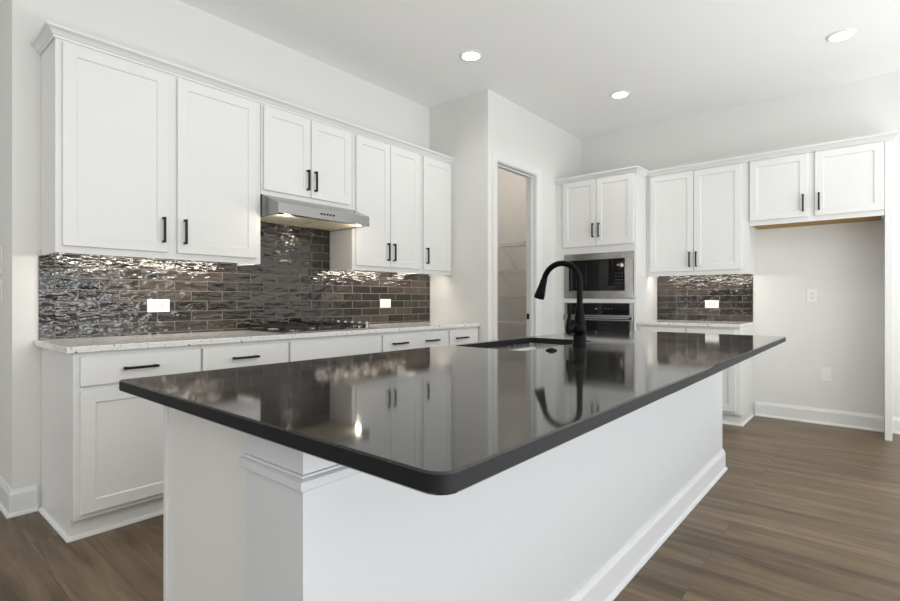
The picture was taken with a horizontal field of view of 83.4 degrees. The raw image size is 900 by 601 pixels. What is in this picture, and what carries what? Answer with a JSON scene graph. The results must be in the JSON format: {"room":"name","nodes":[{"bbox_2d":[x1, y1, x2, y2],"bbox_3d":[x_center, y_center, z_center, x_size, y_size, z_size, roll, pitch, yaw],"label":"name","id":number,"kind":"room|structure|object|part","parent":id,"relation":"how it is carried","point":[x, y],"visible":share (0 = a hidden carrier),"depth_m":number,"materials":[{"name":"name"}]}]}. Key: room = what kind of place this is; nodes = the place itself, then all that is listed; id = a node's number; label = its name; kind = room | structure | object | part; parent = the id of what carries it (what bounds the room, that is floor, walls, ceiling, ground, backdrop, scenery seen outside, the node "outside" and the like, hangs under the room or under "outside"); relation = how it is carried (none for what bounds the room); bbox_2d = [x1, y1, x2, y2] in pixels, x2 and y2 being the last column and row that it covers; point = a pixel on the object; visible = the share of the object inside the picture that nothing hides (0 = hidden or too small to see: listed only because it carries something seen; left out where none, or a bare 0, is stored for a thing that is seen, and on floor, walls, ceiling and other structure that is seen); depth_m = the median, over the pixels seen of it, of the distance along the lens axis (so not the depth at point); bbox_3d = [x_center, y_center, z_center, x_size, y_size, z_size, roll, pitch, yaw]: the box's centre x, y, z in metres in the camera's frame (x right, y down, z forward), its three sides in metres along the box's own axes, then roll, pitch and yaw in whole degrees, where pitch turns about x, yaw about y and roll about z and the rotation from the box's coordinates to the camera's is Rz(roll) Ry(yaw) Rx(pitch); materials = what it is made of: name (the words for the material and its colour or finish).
{"room":"kitchen","nodes":[
{"label":"kitchen","id":0,"kind":"room"},
{"bbox_2d":[0,0,6,482],"bbox_3d":[-3.444,-0.407,3.693,2.880,3.070,0.120,0,0,40],"label":"wall","id":1,"kind":"structure","parent":0,"point":[3,3],"depth_m":2.79,"materials":[{"name":"paint"}]},
{"bbox_2d":[0,246,2,274],"bbox_3d":[-2.510,-0.222,2.821,0.084,0.160,0.009,0,0,40],"label":"light switch","id":2,"kind":"object","parent":1,"relation":"attached to","point":[1,247],"visible":1,"depth_m":2.80,"materials":[{"name":"white plastic"}]},
{"bbox_2d":[0,280,2,302],"bbox_3d":[-2.510,-0.048,2.821,0.084,0.125,0.009,0,0,40],"label":"light switch","id":3,"kind":"object","parent":1,"relation":"attached to","point":[1,281],"visible":1,"depth_m":2.80,"materials":[{"name":"white plastic"}]},
{"bbox_2d":[0,476,37,518],"bbox_3d":[-2.866,1.059,3.178,1.626,0.138,0.128,0,0,40],"label":"baseboard","id":4,"kind":"structure","parent":1,"relation":"attached to","point":[24,500],"depth_m":2.67,"materials":[{"name":"paint"}]},
{"bbox_2d":[7,0,428,506],"bbox_3d":[-1.295,-0.407,3.916,0.120,3.070,3.229,0,0,40],"label":"wall","id":5,"kind":"structure","parent":0,"point":[178,32],"depth_m":2.87,"materials":[{"name":"paint"}]},
{"bbox_2d":[41,37,259,265],"bbox_3d":[-1.722,-0.784,3.046,0.346,1.087,1.109,0,0,40],"label":"upper cabinet","id":6,"kind":"object","parent":5,"relation":"attached to","point":[137,160],"visible":1,"depth_m":2.83,"materials":[{"name":"paint"}]},
{"bbox_3d":[-1.801,-0.793,2.748,0.020,1.030,0.497,0,0,40],"label":"door","id":7,"kind":"part","parent":6,"relation":"part of","materials":[{"name":"paint"}]},
{"bbox_3d":[-1.639,-0.404,2.900,0.032,0.146,0.012,0,0,40],"label":"handle","id":8,"kind":"part","parent":6,"relation":"part of","materials":[{"name":"black metal"}]},
{"bbox_3d":[-1.563,-0.404,2.990,0.032,0.146,0.012,0,0,40],"label":"handle","id":9,"kind":"part","parent":6,"relation":"part of","materials":[{"name":"black metal"}]},
{"bbox_3d":[-1.447,-0.793,3.168,0.020,1.030,0.497,0,0,40],"label":"door","id":10,"kind":"part","parent":6,"relation":"part of","materials":[{"name":"paint"}]},
{"bbox_2d":[39,223,429,339],"bbox_3d":[-1.210,-0.249,3.916,0.008,0.926,3.120,0,0,40],"label":"tile backsplash","id":11,"kind":"structure","parent":5,"relation":"attached to","point":[81,295],"depth_m":3.48,"materials":[{"name":"grey tile"}]},
{"bbox_2d":[147,299,169,311],"bbox_3d":[-1.827,0.035,3.169,0.009,0.080,0.130,0,0,40],"label":"outlet","id":12,"kind":"object","parent":11,"relation":"attached to","point":[153,305],"visible":1,"depth_m":3.17,"materials":[{"name":"white plastic"}]},
{"bbox_2d":[380,299,390,307],"bbox_3d":[-0.591,0.030,4.637,0.009,0.078,0.130,0,0,40],"label":"outlet","id":13,"kind":"object","parent":11,"relation":"attached to","point":[384,303],"visible":1,"depth_m":4.63,"materials":[{"name":"white plastic"}]},
{"bbox_2d":[30,20,454,163],"bbox_3d":[-1.095,-1.348,3.796,0.338,0.052,3.154,0,0,40],"label":"crown molding","id":14,"kind":"structure","parent":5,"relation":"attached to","point":[49,30],"depth_m":3.07,"materials":[{"name":"paint"}]},
{"bbox_2d":[260,103,351,208],"bbox_3d":[-1.114,-1.021,3.767,0.346,0.614,0.772,0,0,40],"label":"upper cabinet","id":15,"kind":"object","parent":5,"relation":"attached to","point":[302,158],"visible":0.89,"depth_m":3.63,"materials":[{"name":"paint"}]},
{"bbox_3d":[-1.136,-1.026,3.537,0.020,0.564,0.365,0,0,40],"label":"door","id":16,"kind":"part","parent":15,"relation":"part of","materials":[{"name":"paint"}]},
{"bbox_3d":[-1.017,-0.864,3.638,0.032,0.146,0.012,0,0,40],"label":"handle","id":17,"kind":"part","parent":15,"relation":"part of","materials":[{"name":"black metal"}]},
{"bbox_3d":[-0.976,-0.864,3.688,0.032,0.146,0.012,0,0,40],"label":"handle","id":18,"kind":"part","parent":15,"relation":"part of","materials":[{"name":"black metal"}]},
{"bbox_3d":[-0.897,-1.026,3.822,0.020,0.564,0.364,0,0,40],"label":"door","id":19,"kind":"part","parent":15,"relation":"part of","materials":[{"name":"paint"}]},
{"bbox_2d":[260,194,369,231],"bbox_3d":[-1.048,-0.636,3.712,0.500,0.153,0.767,0,0,40],"label":"range hood","id":20,"kind":"object","parent":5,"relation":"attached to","point":[274,210],"visible":0.98,"depth_m":3.57,"materials":[{"name":"silver metal"}]},
{"bbox_2d":[330,133,419,274],"bbox_3d":[-0.612,-0.784,4.364,0.346,1.087,0.783,0,0,40],"label":"upper cabinet","id":21,"kind":"object","parent":5,"relation":"attached to","point":[385,177],"visible":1,"depth_m":4.21,"materials":[{"name":"paint"}]},
{"bbox_3d":[-0.628,-0.793,4.140,0.020,1.030,0.363,0,0,40],"label":"door","id":22,"kind":"part","parent":21,"relation":"part of","materials":[{"name":"paint"}]},
{"bbox_3d":[-0.511,-0.404,4.239,0.032,0.146,0.012,0,0,40],"label":"handle","id":23,"kind":"part","parent":21,"relation":"part of","materials":[{"name":"black metal"}]},
{"bbox_3d":[-0.467,-0.404,4.292,0.032,0.146,0.012,0,0,40],"label":"handle","id":24,"kind":"part","parent":21,"relation":"part of","materials":[{"name":"black metal"}]},
{"bbox_3d":[-0.392,-0.793,4.420,0.020,1.030,0.358,0,0,40],"label":"door","id":25,"kind":"part","parent":21,"relation":"part of","materials":[{"name":"paint"}]},
{"bbox_2d":[401,154,451,275],"bbox_3d":[-0.218,-0.784,4.832,0.346,1.087,0.437,0,0,40],"label":"upper cabinet","id":26,"kind":"object","parent":5,"relation":"attached to","point":[435,175],"visible":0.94,"depth_m":4.72,"materials":[{"name":"paint"}]},
{"bbox_3d":[-0.201,-0.404,4.608,0.032,0.146,0.012,0,0,40],"label":"handle","id":27,"kind":"part","parent":26,"relation":"part of","materials":[{"name":"black metal"}]},
{"bbox_3d":[-0.121,-0.793,4.743,0.020,1.030,0.382,0,0,40],"label":"door","id":28,"kind":"part","parent":26,"relation":"part of","materials":[{"name":"paint"}]},
{"bbox_2d":[0,415,899,600],"bbox_3d":[-0.275,1.178,0.827,11.620,0.100,10.759,0,0,40],"label":"floor","id":29,"kind":"structure","parent":0,"point":[799,511],"depth_m":2.34,"materials":[{"name":"brown wood"}]},
{"bbox_2d":[41,345,199,536],"bbox_3d":[-1.773,0.686,2.740,0.661,0.883,0.575,0,0,40],"label":"base cabinet","id":30,"kind":"object","parent":29,"relation":"on","point":[102,445],"visible":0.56,"depth_m":2.48,"materials":[{"name":"paint"}]},
{"bbox_2d":[38,505,163,542],"bbox_3d":[-0.994,1.118,3.728,0.580,0.020,3.126,0,0,40],"label":"trim","id":31,"kind":"structure","parent":30,"relation":"attached to","point":[42,511],"depth_m":2.50,"materials":[{"name":"paint"}]},
{"bbox_3d":[-1.546,0.713,2.562,0.020,0.574,0.544,0,0,40],"label":"door","id":32,"kind":"part","parent":30,"relation":"part of","materials":[{"name":"paint"}]},
{"bbox_3d":[-1.546,0.335,2.562,0.020,0.137,0.544,0,0,40],"label":"drawer","id":33,"kind":"part","parent":30,"relation":"part of","materials":[{"name":"paint"}]},
{"bbox_3d":[-1.542,0.333,2.526,0.032,0.012,0.158,0,0,40],"label":"handle","id":34,"kind":"part","parent":30,"relation":"part of","materials":[{"name":"black metal"}]},
{"bbox_2d":[34,321,479,353],"bbox_3d":[-0.976,0.229,3.704,0.639,0.030,3.139,0,0,40],"label":"countertop","id":35,"kind":"structure","parent":30,"relation":"on","point":[112,343],"depth_m":2.90,"materials":[{"name":"white stone"}]},
{"bbox_2d":[245,320,375,333],"bbox_3d":[-0.998,0.187,3.671,0.524,0.054,0.760,0,0,40],"label":"gas cooktop","id":36,"kind":"object","parent":35,"relation":"in","point":[304,327],"visible":1,"depth_m":3.53,"materials":[{"name":"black metal"}]},
{"bbox_3d":[-0.998,0.209,3.671,0.524,0.009,0.760,0,0,40],"label":"cooktop plate","id":37,"kind":"part","parent":36,"relation":"part of","materials":[{"name":"silver metal"}]},
{"bbox_2d":[200,339,287,370],"bbox_3d":[-1.413,0.686,3.168,0.661,0.883,0.540,0,0,40],"label":"base cabinet","id":38,"kind":"object","parent":29,"relation":"on","point":[239,354],"visible":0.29,"depth_m":2.95,"materials":[{"name":"paint"}]},
{"bbox_3d":[-1.188,0.333,2.946,0.032,0.012,0.158,0,0,40],"label":"handle","id":39,"kind":"part","parent":38,"relation":"part of","materials":[{"name":"black metal"}]},
{"bbox_2d":[288,333,381,361],"bbox_3d":[-0.986,0.686,3.675,0.661,0.883,0.783,0,0,40],"label":"base cabinet","id":40,"kind":"object","parent":29,"relation":"on","point":[299,349],"visible":0.09,"depth_m":3.44,"materials":[{"name":"paint"}]},
{"bbox_2d":[381,329,448,351],"bbox_3d":[-0.484,0.686,4.271,0.661,0.883,0.775,0,0,40],"label":"base cabinet","id":41,"kind":"object","parent":29,"relation":"on","point":[391,341],"visible":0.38,"depth_m":4.04,"materials":[{"name":"paint"}]},
{"bbox_2d":[164,347,727,600],"bbox_3d":[0.499,0.686,2.364,0.776,0.883,3.273,0,0,40],"label":"kitchen island","id":42,"kind":"object","parent":29,"relation":"on","point":[247,517],"visible":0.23,"depth_m":1.30,"materials":[{"name":"paint"}]},
{"bbox_3d":[-0.573,0.686,1.213,0.486,0.883,0.006,0,0,40],"label":"panel","id":43,"kind":"part","parent":42,"relation":"part of","materials":[{"name":"paint"}]},
{"bbox_3d":[0.700,0.325,2.195,0.221,0.027,3.244,0,0,40],"label":"cap molding","id":44,"kind":"part","parent":42,"relation":"part of","materials":[{"name":"paint"}]},
{"bbox_2d":[119,329,785,494],"bbox_3d":[0.541,0.229,2.166,1.156,0.030,3.081,0,0,40],"label":"island countertop","id":45,"kind":"structure","parent":42,"relation":"on","point":[447,419],"depth_m":1.16,"materials":[{"name":"grey stone"}]},
{"bbox_2d":[491,343,562,349],"bbox_3d":[0.387,0.351,2.516,0.404,0.211,0.708,0,0,40],"label":"sink","id":46,"kind":"object","parent":45,"relation":"in","point":[524,345],"visible":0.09,"depth_m":2.81,"materials":[{"name":"silver metal"}]},
{"bbox_2d":[534,260,586,346],"bbox_3d":[0.512,0.012,2.405,0.276,0.403,0.108,0,0,40],"label":"kitchen faucet","id":47,"kind":"object","parent":45,"relation":"on","point":[578,329],"visible":1,"depth_m":2.34,"materials":[{"name":"black metal"}]},
{"bbox_3d":[0.533,-0.083,2.415,0.214,0.213,0.028,0,0,40],"label":"spout","id":48,"kind":"part","parent":47,"relation":"part of","materials":[{"name":"black metal"}]},
{"bbox_3d":[0.546,0.101,2.326,0.025,0.110,0.032,0,0,40],"label":"lever","id":49,"kind":"part","parent":47,"relation":"part of","materials":[{"name":"black metal"}]},
{"bbox_3d":[0.389,0.633,2.772,0.020,0.734,0.390,0,0,40],"label":"door","id":50,"kind":"part","parent":42,"relation":"part of","materials":[{"name":"paint"}]},
{"bbox_3d":[0.700,1.059,2.195,0.250,0.138,3.273,0,0,40],"label":"baseboard","id":51,"kind":"part","parent":42,"relation":"part of","materials":[{"name":"paint"}]},
{"bbox_2d":[447,327,477,344],"bbox_3d":[-0.095,0.686,4.733,0.661,0.883,0.430,0,0,40],"label":"base cabinet","id":52,"kind":"object","parent":29,"relation":"on","point":[463,335],"visible":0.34,"depth_m":4.53,"materials":[{"name":"paint"}]},
{"bbox_2d":[556,172,656,333],"bbox_3d":[1.711,-0.080,5.570,0.889,2.414,0.702,0,0,40],"label":"tall cabinet","id":53,"kind":"object","parent":29,"relation":"on","point":[605,214],"visible":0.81,"depth_m":5.29,"materials":[{"name":"paint"}]},
{"bbox_3d":[1.390,-0.923,5.436,0.379,0.702,0.020,0,0,40],"label":"door","id":54,"kind":"part","parent":53,"relation":"part of","materials":[{"name":"paint"}]},
{"bbox_3d":[1.496,-0.734,5.313,0.012,0.146,0.032,0,0,40],"label":"handle","id":55,"kind":"part","parent":53,"relation":"part of","materials":[{"name":"black metal"}]},
{"bbox_2d":[563,303,633,332],"bbox_3d":[1.539,0.427,5.296,0.759,0.798,0.134,0,0,40],"label":"wall oven","id":56,"kind":"object","parent":53,"relation":"in","point":[606,316],"visible":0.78,"depth_m":5.22,"materials":[{"name":"black glass"}]},
{"bbox_3d":[1.514,0.186,5.265,0.710,0.025,0.054,0,0,40],"label":"handle","id":57,"kind":"part","parent":56,"relation":"part of","materials":[{"name":"silver metal"}]},
{"bbox_3d":[1.537,0.186,5.294,0.759,0.056,0.024,0,0,40],"label":"door rail","id":58,"kind":"part","parent":56,"relation":"part of","materials":[{"name":"silver metal"}]},
{"bbox_3d":[1.540,0.094,5.301,0.682,0.120,0.010,0,0,40],"label":"control panel","id":59,"kind":"part","parent":56,"relation":"part of","materials":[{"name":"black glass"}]},
{"bbox_3d":[1.536,0.505,5.296,0.682,0.582,0.022,0,0,40],"label":"door","id":60,"kind":"part","parent":56,"relation":"part of","materials":[{"name":"black glass"}]},
{"bbox_3d":[1.547,-0.734,5.270,0.012,0.146,0.032,0,0,40],"label":"handle","id":61,"kind":"part","parent":53,"relation":"part of","materials":[{"name":"black metal"}]},
{"bbox_2d":[564,251,633,297],"bbox_3d":[1.562,-0.257,5.323,0.759,0.473,0.063,0,0,40],"label":"microwave","id":62,"kind":"object","parent":53,"relation":"in","point":[604,275],"visible":0.96,"depth_m":5.26,"materials":[{"name":"silver metal"}]},
{"bbox_3d":[1.503,-0.261,5.373,0.485,0.325,0.059,0,0,40],"label":"door","id":63,"kind":"part","parent":62,"relation":"part of","materials":[{"name":"black glass"}]},
{"bbox_3d":[1.738,-0.261,5.175,0.124,0.325,0.059,0,0,40],"label":"control panel","id":64,"kind":"part","parent":62,"relation":"part of","materials":[{"name":"black glass"}]},
{"bbox_3d":[1.688,-0.923,5.185,0.387,0.702,0.020,0,0,40],"label":"door","id":65,"kind":"part","parent":53,"relation":"part of","materials":[{"name":"paint"}]},
{"bbox_2d":[637,325,752,423],"bbox_3d":[2.414,0.686,5.005,0.911,0.883,0.661,0,0,40],"label":"base cabinet","id":66,"kind":"object","parent":29,"relation":"on","point":[737,380],"visible":0.15,"depth_m":4.59,"materials":[{"name":"paint"}]},
{"bbox_3d":[2.064,0.335,4.922,0.425,0.137,0.020,0,0,40],"label":"drawer","id":67,"kind":"part","parent":66,"relation":"part of","materials":[{"name":"paint"}]},
{"bbox_2d":[636,320,752,327],"bbox_3d":[2.420,0.229,5.009,0.916,0.030,0.647,0,0,40],"label":"countertop","id":68,"kind":"structure","parent":66,"relation":"on","point":[732,324],"depth_m":4.84,"materials":[{"name":"white stone"}]},
{"bbox_3d":[2.393,0.335,4.645,0.413,0.137,0.020,0,0,40],"label":"drawer","id":69,"kind":"part","parent":66,"relation":"part of","materials":[{"name":"paint"}]},
{"bbox_3d":[2.393,0.713,4.645,0.413,0.574,0.020,0,0,40],"label":"door","id":70,"kind":"part","parent":66,"relation":"part of","materials":[{"name":"paint"}]},
{"bbox_2d":[722,414,753,426],"bbox_3d":[2.438,1.118,5.019,0.928,0.020,0.554,0,0,40],"label":"trim","id":71,"kind":"structure","parent":66,"relation":"attached to","point":[751,416],"depth_m":4.59,"materials":[{"name":"paint"}]},
{"bbox_2d":[884,140,892,440],"bbox_3d":[3.629,-0.080,4.186,0.046,2.414,0.350,0,0,40],"label":"end panel","id":72,"kind":"object","parent":29,"relation":"on","point":[888,218],"visible":0.9,"depth_m":4.05,"materials":[{"name":"paint"}]},
{"bbox_2d":[429,89,494,341],"bbox_3d":[-0.391,-0.407,5.340,2.029,3.070,0.115,0,0,40],"label":"wall","id":73,"kind":"structure","parent":0,"point":[462,129],"depth_m":4.78,"materials":[{"name":"paint"}]},
{"bbox_2d":[495,93,581,334],"bbox_3d":[0.966,-0.407,5.465,0.115,3.070,1.824,0,0,40],"label":"wall","id":74,"kind":"structure","parent":0,"point":[522,135],"depth_m":5.45,"materials":[{"name":"paint"}]},
{"bbox_2d":[492,150,541,339],"bbox_3d":[0.635,-0.129,5.059,0.139,2.515,0.884,0,0,40],"label":"trim","id":75,"kind":"structure","parent":74,"relation":"attached to","point":[533,174],"depth_m":5.31,"materials":[{"name":"paint"}]},
{"bbox_2d":[179,0,899,139],"bbox_3d":[-0.275,-1.992,0.827,11.620,0.100,10.759,0,0,40],"label":"ceiling","id":76,"kind":"structure","parent":0,"point":[561,62],"depth_m":3.90,"materials":[{"name":"paint"}]},
{"bbox_2d":[459,49,482,60],"bbox_3d":[0.166,-1.936,4.004,0.188,0.012,0.188,0,0,40],"label":"recessed light","id":77,"kind":"object","parent":76,"relation":"in","point":[470,54],"visible":1,"depth_m":3.99,"materials":[{"name":"paint"}]},
{"bbox_2d":[610,90,630,97],"bbox_3d":[1.601,-1.936,4.761,0.188,0.012,0.188,0,0,40],"label":"recessed light","id":78,"kind":"object","parent":76,"relation":"in","point":[620,93],"visible":1,"depth_m":4.75,"materials":[{"name":"paint"}]},
{"bbox_2d":[825,28,856,41],"bbox_3d":[2.864,-1.936,3.702,0.188,0.012,0.188,0,0,40],"label":"recessed light","id":79,"kind":"object","parent":76,"relation":"in","point":[843,34],"visible":1,"depth_m":3.69,"materials":[{"name":"paint"}]},
{"bbox_2d":[498,70,899,416],"bbox_3d":[3.756,-0.407,4.387,9.800,3.070,0.120,0,0,40],"label":"wall","id":80,"kind":"structure","parent":0,"point":[842,331],"depth_m":4.71,"materials":[{"name":"paint"}]},
{"bbox_2d":[498,241,525,268],"bbox_3d":[0.627,-0.567,6.679,1.842,0.320,0.402,0,0,40],"label":"wire shelf","id":81,"kind":"object","parent":80,"relation":"attached to","point":[505,243],"visible":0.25,"depth_m":6.47,"materials":[{"name":"white metal"}]},
{"bbox_2d":[498,268,525,294],"bbox_3d":[0.627,-0.229,6.679,1.842,0.320,0.402,0,0,40],"label":"wire shelf","id":82,"kind":"object","parent":80,"relation":"attached to","point":[524,269],"visible":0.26,"depth_m":6.49,"materials":[{"name":"white metal"}]},
{"bbox_2d":[498,321,525,337],"bbox_3d":[0.627,0.443,6.679,1.842,0.320,0.402,0,0,40],"label":"wire shelf","id":83,"kind":"object","parent":80,"relation":"attached to","point":[499,322],"visible":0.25,"depth_m":6.43,"materials":[{"name":"white metal"}]},
{"bbox_2d":[498,296,525,319],"bbox_3d":[0.627,0.109,6.679,1.842,0.320,0.402,0,0,40],"label":"wire shelf","id":84,"kind":"object","parent":80,"relation":"attached to","point":[498,296],"visible":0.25,"depth_m":6.38,"materials":[{"name":"white metal"}]},
{"bbox_2d":[647,162,755,277],"bbox_3d":[2.508,-0.766,5.098,0.935,1.041,0.398,0,0,40],"label":"upper cabinet","id":85,"kind":"object","parent":80,"relation":"attached to","point":[698,220],"visible":1,"depth_m":4.94,"materials":[{"name":"paint"}]},
{"bbox_3d":[2.240,-0.782,5.118,0.420,0.984,0.020,0,0,40],"label":"door","id":86,"kind":"part","parent":85,"relation":"part of","materials":[{"name":"paint"}]},
{"bbox_3d":[2.359,-0.402,4.984,0.012,0.146,0.032,0,0,40],"label":"handle","id":87,"kind":"part","parent":85,"relation":"part of","materials":[{"name":"black metal"}]},
{"bbox_3d":[2.562,-0.782,4.846,0.411,0.984,0.020,0,0,40],"label":"door","id":88,"kind":"part","parent":85,"relation":"part of","materials":[{"name":"paint"}]},
{"bbox_2d":[554,131,899,184],"bbox_3d":[2.471,-1.307,4.934,2.871,0.055,0.694,0,0,40],"label":"crown molding","id":89,"kind":"structure","parent":85,"relation":"attached to","point":[894,135],"depth_m":4.69,"materials":[{"name":"paint"}]},
{"bbox_2d":[657,274,752,321],"bbox_3d":[2.624,-0.030,5.255,0.912,0.488,0.008,0,0,40],"label":"tile backsplash","id":90,"kind":"structure","parent":80,"relation":"attached to","point":[678,297],"depth_m":5.23,"materials":[{"name":"grey tile"}]},
{"bbox_2d":[705,300,718,307],"bbox_3d":[2.688,0.041,5.189,0.128,0.080,0.009,0,0,40],"label":"outlet","id":91,"kind":"object","parent":90,"relation":"attached to","point":[708,303],"visible":1,"depth_m":5.19,"materials":[{"name":"white plastic"}]},
{"bbox_2d":[807,289,816,301],"bbox_3d":[3.335,-0.043,4.656,0.080,0.122,0.009,0,0,40],"label":"outlet","id":92,"kind":"object","parent":80,"relation":"attached to","point":[811,293],"visible":1,"depth_m":4.65,"materials":[{"name":"white plastic"}]},
{"bbox_2d":[749,141,884,229],"bbox_3d":[3.231,-0.986,4.489,0.951,0.602,0.398,0,0,40],"label":"upper cabinet","id":93,"kind":"object","parent":80,"relation":"attached to","point":[843,184],"visible":0.99,"depth_m":4.34,"materials":[{"name":"paint"}]},
{"bbox_3d":[2.938,-1.002,4.530,0.438,0.548,0.020,0,0,40],"label":"door","id":94,"kind":"part","parent":93,"relation":"part of","materials":[{"name":"paint"}]},
{"bbox_3d":[3.065,-0.847,4.389,0.012,0.146,0.032,0,0,40],"label":"handle","id":95,"kind":"part","parent":93,"relation":"part of","materials":[{"name":"black metal"}]},
{"bbox_3d":[3.253,-0.701,4.516,0.916,0.026,0.326,0,0,40],"label":"panel","id":96,"kind":"part","parent":93,"relation":"part of","materials":[{"name":"brown wood"}]},
{"bbox_3d":[3.151,-0.847,4.317,0.012,0.146,0.032,0,0,40],"label":"handle","id":97,"kind":"part","parent":93,"relation":"part of","materials":[{"name":"black metal"}]},
{"bbox_3d":[3.317,-1.002,4.211,0.449,0.548,0.020,0,0,40],"label":"door","id":98,"kind":"part","parent":93,"relation":"part of","materials":[{"name":"paint"}]},
{"bbox_2d":[755,401,883,431],"bbox_3d":[3.349,1.059,4.634,0.956,0.138,0.026,0,0,40],"label":"baseboard","id":99,"kind":"structure","parent":80,"relation":"attached to","point":[863,421],"depth_m":4.60,"materials":[{"name":"paint"}]},
{"bbox_2d":[821,367,830,381],"bbox_3d":[3.414,0.674,4.590,0.080,0.126,0.007,0,0,40],"label":"outlet","id":100,"kind":"object","parent":80,"relation":"attached to","point":[825,372],"visible":1,"depth_m":4.59,"materials":[{"name":"white plastic"}]},
{"bbox_2d":[893,417,899,433],"bbox_3d":[5.605,1.059,2.735,4.842,0.138,0.026,0,0,40],"label":"baseboard","id":101,"kind":"structure","parent":80,"relation":"attached to","point":[896,420],"depth_m":4.27,"materials":[{"name":"paint"}]}
]}

